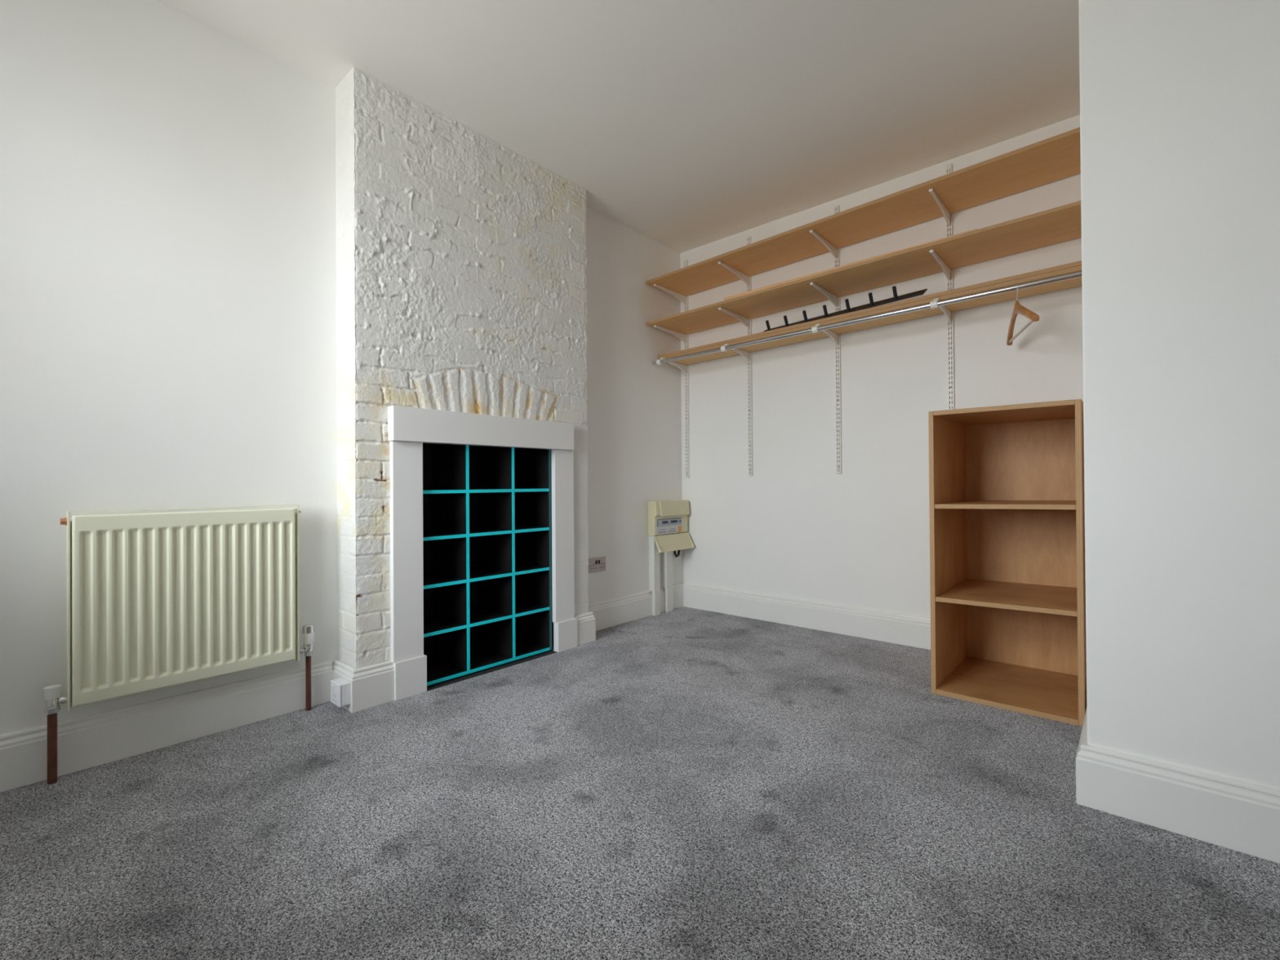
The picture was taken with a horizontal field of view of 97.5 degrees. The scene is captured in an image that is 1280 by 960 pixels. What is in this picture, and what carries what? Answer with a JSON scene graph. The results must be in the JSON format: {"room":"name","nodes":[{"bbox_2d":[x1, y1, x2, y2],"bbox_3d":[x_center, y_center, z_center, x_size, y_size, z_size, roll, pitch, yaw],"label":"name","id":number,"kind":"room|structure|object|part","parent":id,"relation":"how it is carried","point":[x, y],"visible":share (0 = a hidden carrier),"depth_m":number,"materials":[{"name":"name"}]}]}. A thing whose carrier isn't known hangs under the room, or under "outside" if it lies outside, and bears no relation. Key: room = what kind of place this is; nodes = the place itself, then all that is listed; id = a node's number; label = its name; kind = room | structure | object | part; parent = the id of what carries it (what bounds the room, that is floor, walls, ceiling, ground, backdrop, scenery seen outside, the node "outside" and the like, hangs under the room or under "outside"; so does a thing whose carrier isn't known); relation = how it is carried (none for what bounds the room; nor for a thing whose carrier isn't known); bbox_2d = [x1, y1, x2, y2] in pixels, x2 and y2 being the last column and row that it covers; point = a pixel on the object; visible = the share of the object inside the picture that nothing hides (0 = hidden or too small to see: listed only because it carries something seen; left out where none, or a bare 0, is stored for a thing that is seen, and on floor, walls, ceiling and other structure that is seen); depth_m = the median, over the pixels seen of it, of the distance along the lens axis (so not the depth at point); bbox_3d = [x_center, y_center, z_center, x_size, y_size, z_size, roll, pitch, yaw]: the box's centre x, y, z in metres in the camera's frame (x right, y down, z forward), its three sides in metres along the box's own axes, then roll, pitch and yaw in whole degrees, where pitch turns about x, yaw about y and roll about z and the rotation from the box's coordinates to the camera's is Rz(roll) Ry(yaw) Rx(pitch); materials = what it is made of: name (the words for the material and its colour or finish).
{"room":"empty bedroom","nodes":[
{"label":"empty bedroom","id":0,"kind":"room"},
{"bbox_2d":[0,0,682,734],"bbox_3d":[-1.161,-0.360,2.512,0.240,2.500,4.125,-1,0,41],"label":"wall","id":1,"kind":"structure","parent":0,"point":[168,181],"depth_m":1.93,"materials":[{"name":"paint"}]},
{"bbox_2d":[0,660,333,792],"bbox_3d":[-1.780,0.810,1.657,0.023,0.158,1.623,-1,0,41],"label":"baseboard","id":2,"kind":"structure","parent":1,"relation":"attached to","point":[91,740],"depth_m":1.85,"materials":[{"name":"white paint"}]},
{"bbox_2d":[60,504,300,711],"bbox_3d":[-1.516,0.388,1.909,0.092,0.590,0.637,-1,0,41],"label":"radiator","id":3,"kind":"object","parent":1,"relation":"attached to","point":[155,601],"visible":1,"depth_m":1.84,"materials":[{"name":"beige metal"}]},
{"bbox_2d":[43,684,66,715],"bbox_3d":[-1.724,0.646,1.653,0.036,0.077,0.048,-1,0,41],"label":"valve","id":4,"kind":"object","parent":3,"relation":"attached to","point":[51,693],"visible":1,"depth_m":1.64,"materials":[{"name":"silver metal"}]},
{"bbox_3d":[-1.701,0.388,1.669,0.036,0.590,0.006,-1,0,41],"label":"plate","id":5,"kind":"part","parent":3,"relation":"part of","materials":[{"name":"beige metal"}]},
{"bbox_2d":[70,504,297,512],"bbox_3d":[-1.502,0.095,1.899,0.036,0.004,0.601,-1,0,41],"label":"grille","id":6,"kind":"object","parent":3,"relation":"attached to","point":[295,508],"depth_m":1.93,"materials":[{"name":"beige metal"}]},
{"bbox_3d":[-1.300,0.388,2.124,0.036,0.590,0.006,-1,0,41],"label":"plate","id":7,"kind":"part","parent":3,"relation":"part of","materials":[{"name":"beige metal"}]},
{"bbox_2d":[299,623,314,656],"bbox_3d":[-1.290,0.620,2.163,0.042,0.118,0.062,-1,0,41],"label":"valve","id":8,"kind":"object","parent":3,"relation":"attached to","point":[308,634],"visible":0.98,"depth_m":2.16,"materials":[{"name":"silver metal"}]},
{"bbox_2d":[588,556,605,573],"bbox_3d":[-0.253,0.504,3.339,0.010,0.084,0.140,-1,0,41],"label":"double socket","id":9,"kind":"object","parent":1,"relation":"attached to","point":[595,564],"visible":0.97,"depth_m":3.33,"materials":[{"name":"white plastic"}]},
{"bbox_2d":[588,583,683,631],"bbox_3d":[-0.025,0.810,3.583,0.023,0.158,1.016,-1,0,41],"label":"baseboard","id":10,"kind":"structure","parent":1,"relation":"attached to","point":[612,612],"depth_m":3.51,"materials":[{"name":"white paint"}]},
{"bbox_2d":[648,535,660,616],"bbox_3d":[0.097,0.627,3.703,0.050,0.524,0.057,-1,0,41],"label":"cable trunking","id":11,"kind":"object","parent":1,"relation":"attached to","point":[654,555],"visible":0.92,"depth_m":3.68,"materials":[{"name":"white plastic"}]},
{"bbox_2d":[662,533,673,612],"bbox_3d":[0.187,0.627,3.808,0.046,0.524,0.068,-1,0,41],"label":"cable trunking","id":12,"kind":"object","parent":1,"relation":"attached to","point":[667,557],"visible":0.89,"depth_m":3.79,"materials":[{"name":"white plastic"}]},
{"bbox_2d":[647,499,693,553],"bbox_3d":[0.209,0.304,3.775,0.126,0.332,0.372,-1,0,41],"label":"fuse box","id":13,"kind":"object","parent":1,"relation":"attached to","point":[666,517],"visible":1,"depth_m":3.74,"materials":[{"name":"beige plastic"}]},
{"bbox_3d":[0.198,0.306,3.759,0.001,0.100,0.272,-1,0,41],"label":"label panel","id":14,"kind":"part","parent":13,"relation":"part of","materials":[{"name":"grey plastic"}]},
{"bbox_2d":[659,499,689,516],"bbox_3d":[0.236,0.189,3.788,0.020,0.102,0.309,-1,0,41],"label":"hood","id":15,"kind":"object","parent":13,"relation":"attached to","point":[667,508],"depth_m":3.78,"materials":[{"name":"beige plastic"}]},
{"bbox_2d":[673,533,679,557],"bbox_3d":[0.252,0.450,3.874,0.026,0.170,0.092,-1,0,34],"label":"power cable","id":16,"kind":"object","parent":13,"relation":"hanging from","point":[678,551],"visible":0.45,"depth_m":3.86,"materials":[{"name":"black plastic"}]},
{"bbox_2d":[335,66,589,668],"bbox_3d":[-0.746,-0.362,2.687,0.190,2.500,1.251,-1,0,43],"label":"wall","id":17,"kind":"structure","parent":0,"point":[461,260],"depth_m":2.42,"materials":[{"name":"white brick"}]},
{"bbox_2d":[330,677,350,706],"bbox_3d":[-1.153,0.816,2.156,0.088,0.084,0.044,-1,0,41],"label":"socket","id":18,"kind":"object","parent":17,"relation":"attached to","point":[340,687],"visible":1,"depth_m":2.13,"materials":[{"name":"white plastic"}]},
{"bbox_3d":[-1.163,0.816,2.145,0.088,0.084,0.008,-1,0,41],"label":"plate","id":19,"kind":"part","parent":18,"relation":"part of","materials":[{"name":"white plastic"}]},
{"bbox_2d":[332,659,394,712],"bbox_3d":[-1.118,0.809,2.267,0.207,0.158,0.169,-1,0,41],"label":"baseboard","id":20,"kind":"structure","parent":17,"relation":"attached to","point":[373,685],"depth_m":2.19,"materials":[{"name":"white paint"}]},
{"bbox_2d":[387,405,577,700],"bbox_3d":[-0.674,0.295,2.628,0.052,1.186,0.990,-1,0,41],"label":"fireplace surround","id":21,"kind":"object","parent":17,"relation":"attached to","point":[408,428],"visible":0.98,"depth_m":2.35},
{"bbox_2d":[574,611,595,645],"bbox_3d":[-0.354,0.809,3.102,0.167,0.158,0.141,-1,0,41],"label":"baseboard","id":22,"kind":"structure","parent":17,"relation":"attached to","point":[586,622],"depth_m":3.05,"materials":[{"name":"white paint"}]},
{"bbox_2d":[551,457,553,644],"bbox_3d":[-0.912,0.336,2.843,0.582,1.150,0.910,-1,0,41],"label":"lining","id":23,"kind":"object","parent":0,"point":[551,458],"depth_m":3.03,"materials":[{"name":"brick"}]},
{"bbox_2d":[155,0,1079,253],"bbox_3d":[0.339,-1.687,1.321,4.290,0.120,4.425,-1,0,41],"label":"ceiling","id":24,"kind":"structure","parent":0,"point":[686,125],"depth_m":2.26,"materials":[{"name":"paint"}]},
{"bbox_2d":[0,606,1279,959],"bbox_3d":[0.357,0.933,1.305,4.290,0.120,4.425,-1,0,41],"label":"floor","id":25,"kind":"structure","parent":0,"point":[683,783],"depth_m":1.39,"materials":[{"name":"grey carpet"}]},
{"bbox_2d":[47,713,57,784],"bbox_3d":[-1.727,0.787,1.648,0.021,0.204,0.021,-1,0,41],"label":"pipe","id":26,"kind":"object","parent":25,"relation":"on","point":[51,718],"visible":1,"depth_m":1.64,"materials":[{"name":"orange metal"}]},
{"bbox_2d":[305,655,311,711],"bbox_3d":[-1.283,0.784,2.170,0.019,0.210,0.019,-1,0,41],"label":"pipe","id":27,"kind":"object","parent":25,"relation":"on","point":[308,659],"visible":1,"depth_m":2.16,"materials":[{"name":"brown metal"}]},
{"bbox_2d":[426,649,556,691],"bbox_3d":[-0.882,0.899,2.817,0.591,0.022,0.706,-1,0,41],"label":"hearth slab","id":28,"kind":"object","parent":25,"relation":"on","point":[479,673],"visible":0.21,"depth_m":2.60,"materials":[{"name":"black stone"}]},
{"bbox_2d":[422,443,551,685],"bbox_3d":[-0.816,0.350,2.733,0.308,1.074,0.731,-1,0,41],"label":"cubby shelf","id":29,"kind":"object","parent":28,"relation":"on","point":[487,540],"visible":0.71,"depth_m":2.75,"materials":[{"name":"teal paint"}]},
{"bbox_3d":[-0.928,0.347,2.832,0.008,1.066,0.731,-1,0,41],"label":"panel","id":30,"kind":"part","parent":29,"relation":"part of","materials":[{"name":"black"}]},
{"bbox_3d":[-0.576,0.345,2.999,0.298,1.066,0.014,-1,0,41],"label":"panel","id":31,"kind":"part","parent":29,"relation":"part of","materials":[{"name":"black"}]},
{"bbox_2d":[928,399,1086,726],"bbox_3d":[1.566,0.293,2.355,0.494,1.154,0.579,-1,0,41],"label":"bookcase","id":32,"kind":"object","parent":25,"relation":"on","point":[1007,579],"visible":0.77,"depth_m":2.48,"materials":[{"name":"brown wood"}]},
{"bbox_3d":[1.384,0.296,2.509,0.018,1.154,0.570,-1,0,41],"label":"panel","id":33,"kind":"part","parent":32,"relation":"part of","materials":[{"name":"brown wood"}]},
{"bbox_3d":[1.559,-0.275,2.355,0.458,0.018,0.570,-1,0,41],"label":"panel","id":34,"kind":"part","parent":32,"relation":"part of","materials":[{"name":"brown wood"}]},
{"bbox_3d":[1.563,0.102,2.354,0.458,0.025,0.566,-1,0,41],"label":"shelf","id":35,"kind":"part","parent":32,"relation":"part of","materials":[{"name":"brown wood"}]},
{"bbox_3d":[1.565,0.481,2.352,0.458,0.025,0.566,-1,0,41],"label":"shelf","id":36,"kind":"part","parent":32,"relation":"part of","materials":[{"name":"brown wood"}]},
{"bbox_3d":[1.567,0.861,2.348,0.458,0.020,0.570,-1,0,41],"label":"panel","id":37,"kind":"part","parent":32,"relation":"part of","materials":[{"name":"brown wood"}]},
{"bbox_3d":[1.754,0.293,2.568,0.494,1.154,0.009,-1,0,41],"label":"panel","id":38,"kind":"part","parent":32,"relation":"part of","materials":[{"name":"brown wood"}]},
{"bbox_3d":[1.741,0.291,2.193,0.018,1.154,0.570,-1,0,41],"label":"panel","id":39,"kind":"part","parent":32,"relation":"part of","materials":[{"name":"brown wood"}]},
{"bbox_2d":[680,115,1083,617],"bbox_3d":[1.135,-0.370,3.370,2.546,2.500,0.200,-1,0,41],"label":"wall","id":40,"kind":"structure","parent":0,"point":[799,528],"depth_m":3.16,"materials":[{"name":"paint"}]},
{"bbox_2d":[684,259,689,478],"bbox_3d":[0.328,-0.778,3.939,0.027,1.530,0.015,-1,0,41],"label":"upright","id":41,"kind":"object","parent":40,"relation":"attached to","point":[686,305],"visible":0.72,"depth_m":3.93,"materials":[{"name":"white metal"}]},
{"bbox_2d":[656,357,665,364],"bbox_3d":[0.138,-0.789,3.724,0.030,0.052,0.062,-1,0,41],"label":"support","id":42,"kind":"object","parent":41,"relation":"attached to","point":[658,362],"visible":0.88,"depth_m":3.71,"materials":[{"name":"white plastic"}]},
{"bbox_2d":[653,284,686,303],"bbox_3d":[0.208,-1.262,3.809,0.016,0.052,0.341,-1,0,41],"label":"shelf bracket","id":43,"kind":"object","parent":41,"relation":"attached to","point":[682,298],"visible":1,"depth_m":3.84,"materials":[{"name":"white metal"}]},
{"bbox_2d":[653,324,686,342],"bbox_3d":[0.210,-0.992,3.808,0.016,0.052,0.341,-1,0,41],"label":"shelf bracket","id":44,"kind":"object","parent":41,"relation":"attached to","point":[682,336],"visible":1,"depth_m":3.84,"materials":[{"name":"white metal"}]},
{"bbox_2d":[666,361,686,372],"bbox_3d":[0.241,-0.779,3.840,0.016,0.050,0.251,-1,0,41],"label":"shelf bracket","id":45,"kind":"object","parent":41,"relation":"attached to","point":[683,367],"visible":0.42,"depth_m":3.88,"materials":[{"name":"white metal"}]},
{"bbox_2d":[746,236,753,475],"bbox_3d":[0.706,-0.795,3.605,0.027,1.535,0.015,-1,0,41],"label":"upright","id":46,"kind":"object","parent":40,"relation":"attached to","point":[749,288],"visible":0.71,"depth_m":3.60,"materials":[{"name":"white metal"}]},
{"bbox_2d":[720,343,729,351],"bbox_3d":[0.516,-0.800,3.391,0.030,0.052,0.062,-1,0,41],"label":"support","id":47,"kind":"object","parent":46,"relation":"attached to","point":[722,348],"visible":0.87,"depth_m":3.37,"materials":[{"name":"white plastic"}]},
{"bbox_2d":[652,270,1081,364],"bbox_3d":[0.953,-0.806,2.988,2.300,0.057,0.025,-1,0,41],"label":"hanging rail","id":48,"kind":"object","parent":47,"relation":"attached to","point":[1078,273],"visible":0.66,"depth_m":2.72,"materials":[{"name":"metal"}]},
{"bbox_2d":[1006,283,1039,345],"bbox_3d":[1.625,-0.732,2.399,0.034,0.221,0.416,-1,0,21],"label":"hanger","id":49,"kind":"object","parent":48,"relation":"hanging from","point":[1018,308],"visible":1,"depth_m":2.38,"materials":[{"name":"brown wood"}]},
{"bbox_2d":[718,261,749,284],"bbox_3d":[0.585,-1.279,3.476,0.016,0.052,0.341,-1,0,41],"label":"shelf bracket","id":50,"kind":"object","parent":46,"relation":"attached to","point":[745,278],"visible":1,"depth_m":3.51,"materials":[{"name":"white metal"}]},
{"bbox_2d":[718,306,749,327],"bbox_3d":[0.587,-1.005,3.474,0.016,0.052,0.341,-1,0,41],"label":"shelf bracket","id":51,"kind":"object","parent":46,"relation":"attached to","point":[744,321],"visible":1,"depth_m":3.50,"materials":[{"name":"white metal"}]},
{"bbox_2d":[732,348,750,360],"bbox_3d":[0.619,-0.792,3.507,0.016,0.050,0.251,-1,0,41],"label":"shelf bracket","id":52,"kind":"object","parent":46,"relation":"attached to","point":[745,354],"visible":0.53,"depth_m":3.54,"materials":[{"name":"white metal"}]},
{"bbox_2d":[834,205,841,473],"bbox_3d":[1.137,-0.807,3.224,0.027,1.537,0.015,-1,0,41],"label":"upright","id":53,"kind":"object","parent":40,"relation":"attached to","point":[838,415],"visible":0.65,"depth_m":3.22,"materials":[{"name":"white metal"}]},
{"bbox_2d":[811,324,821,333],"bbox_3d":[0.948,-0.814,3.010,0.030,0.052,0.062,-1,0,41],"label":"support","id":54,"kind":"object","parent":53,"relation":"attached to","point":[814,329],"visible":0.88,"depth_m":2.99,"materials":[{"name":"white plastic"}]},
{"bbox_2d":[809,229,837,258],"bbox_3d":[1.017,-1.298,3.095,0.016,0.052,0.341,-1,0,41],"label":"shelf bracket","id":55,"kind":"object","parent":53,"relation":"attached to","point":[833,251],"visible":1,"depth_m":3.12,"materials":[{"name":"white metal"}]},
{"bbox_2d":[809,282,838,306],"bbox_3d":[1.019,-1.020,3.093,0.016,0.052,0.341,-1,0,41],"label":"shelf bracket","id":56,"kind":"object","parent":53,"relation":"attached to","point":[831,297],"visible":1,"depth_m":3.12,"materials":[{"name":"white metal"}]},
{"bbox_2d":[822,329,838,343],"bbox_3d":[1.050,-0.807,3.125,0.016,0.050,0.251,-1,0,41],"label":"shelf bracket","id":57,"kind":"object","parent":53,"relation":"attached to","point":[834,337],"visible":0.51,"depth_m":3.16,"materials":[{"name":"white metal"}]},
{"bbox_2d":[945,163,954,409],"bbox_3d":[1.571,-0.824,2.841,0.027,1.551,0.015,-1,0,41],"label":"upright","id":58,"kind":"object","parent":40,"relation":"attached to","point":[951,371],"visible":0.45,"depth_m":2.83,"materials":[{"name":"white metal"}]},
{"bbox_2d":[645,127,1080,296],"bbox_3d":[1.020,-1.335,3.065,2.290,0.074,0.380,-1,0,41],"label":"wall shelf","id":59,"kind":"object","parent":58,"relation":"on","point":[1056,157],"visible":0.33,"depth_m":2.79,"materials":[{"name":"brown wood"}]},
{"bbox_2d":[645,200,1081,334],"bbox_3d":[1.022,-1.055,3.063,2.290,0.055,0.380,-1,0,41],"label":"wall shelf","id":60,"kind":"object","parent":58,"relation":"on","point":[1060,224],"visible":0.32,"depth_m":2.79,"materials":[{"name":"brown wood"}]},
{"bbox_2d":[724,228,977,300],"bbox_3d":[1.054,-1.075,2.949,1.285,0.041,0.247,-1,0,41],"label":"board","id":61,"kind":"object","parent":60,"relation":"on","point":[880,255],"visible":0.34,"depth_m":2.92,"materials":[{"name":"brown wood"}]},
{"bbox_2d":[658,260,1081,364],"bbox_3d":[1.065,-0.852,3.115,2.296,0.075,0.246,-1,0,41],"label":"wall shelf","id":62,"kind":"object","parent":58,"relation":"on","point":[1073,282],"depth_m":2.84,"materials":[{"name":"brown wood"}]},
{"bbox_2d":[764,285,927,331],"bbox_3d":[1.061,-0.916,3.052,0.920,0.100,0.087,-1,0,44],"label":"coat rack","id":63,"kind":"object","parent":62,"relation":"on","point":[895,298],"visible":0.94,"depth_m":2.96,"materials":[{"name":"black metal"}]},
{"bbox_3d":[1.065,-0.861,3.115,2.296,0.056,0.246,-1,0,41],"label":"wall shelf","id":64,"kind":"part","parent":62,"relation":"part of","materials":[{"name":"brown wood"}]},
{"bbox_2d":[929,297,939,308],"bbox_3d":[1.382,-0.827,2.626,0.030,0.052,0.062,-1,0,41],"label":"support","id":65,"kind":"object","parent":58,"relation":"attached to","point":[933,304],"visible":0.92,"depth_m":2.61,"materials":[{"name":"white plastic"}]},
{"bbox_2d":[928,188,950,224],"bbox_3d":[1.451,-1.318,2.711,0.016,0.052,0.341,-1,0,41],"label":"shelf bracket","id":66,"kind":"object","parent":58,"relation":"attached to","point":[945,213],"visible":1,"depth_m":2.73,"materials":[{"name":"white metal"}]},
{"bbox_2d":[928,249,951,279],"bbox_3d":[1.453,-1.036,2.709,0.016,0.052,0.341,-1,0,41],"label":"shelf bracket","id":67,"kind":"object","parent":58,"relation":"attached to","point":[946,269],"visible":1,"depth_m":2.73,"materials":[{"name":"white metal"}]},
{"bbox_2d":[938,305,951,322],"bbox_3d":[1.484,-0.822,2.742,0.016,0.050,0.251,-1,0,41],"label":"shelf bracket","id":68,"kind":"object","parent":58,"relation":"attached to","point":[947,313],"visible":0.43,"depth_m":2.77,"materials":[{"name":"white metal"}]},
{"bbox_2d":[1078,0,1279,790],"bbox_3d":[2.291,-0.389,1.514,1.644,2.500,1.452,-1,0,41],"label":"wall","id":69,"kind":"structure","parent":0,"point":[1180,100],"depth_m":1.38,"materials":[{"name":"paint"}]},
{"bbox_2d":[682,582,1279,863],"bbox_3d":[1.286,0.793,2.252,3.750,0.158,1.275,-1,0,41],"label":"baseboard","id":70,"kind":"structure","parent":69,"relation":"attached to","point":[1238,815],"depth_m":1.43,"materials":[{"name":"white paint"}]}
]}

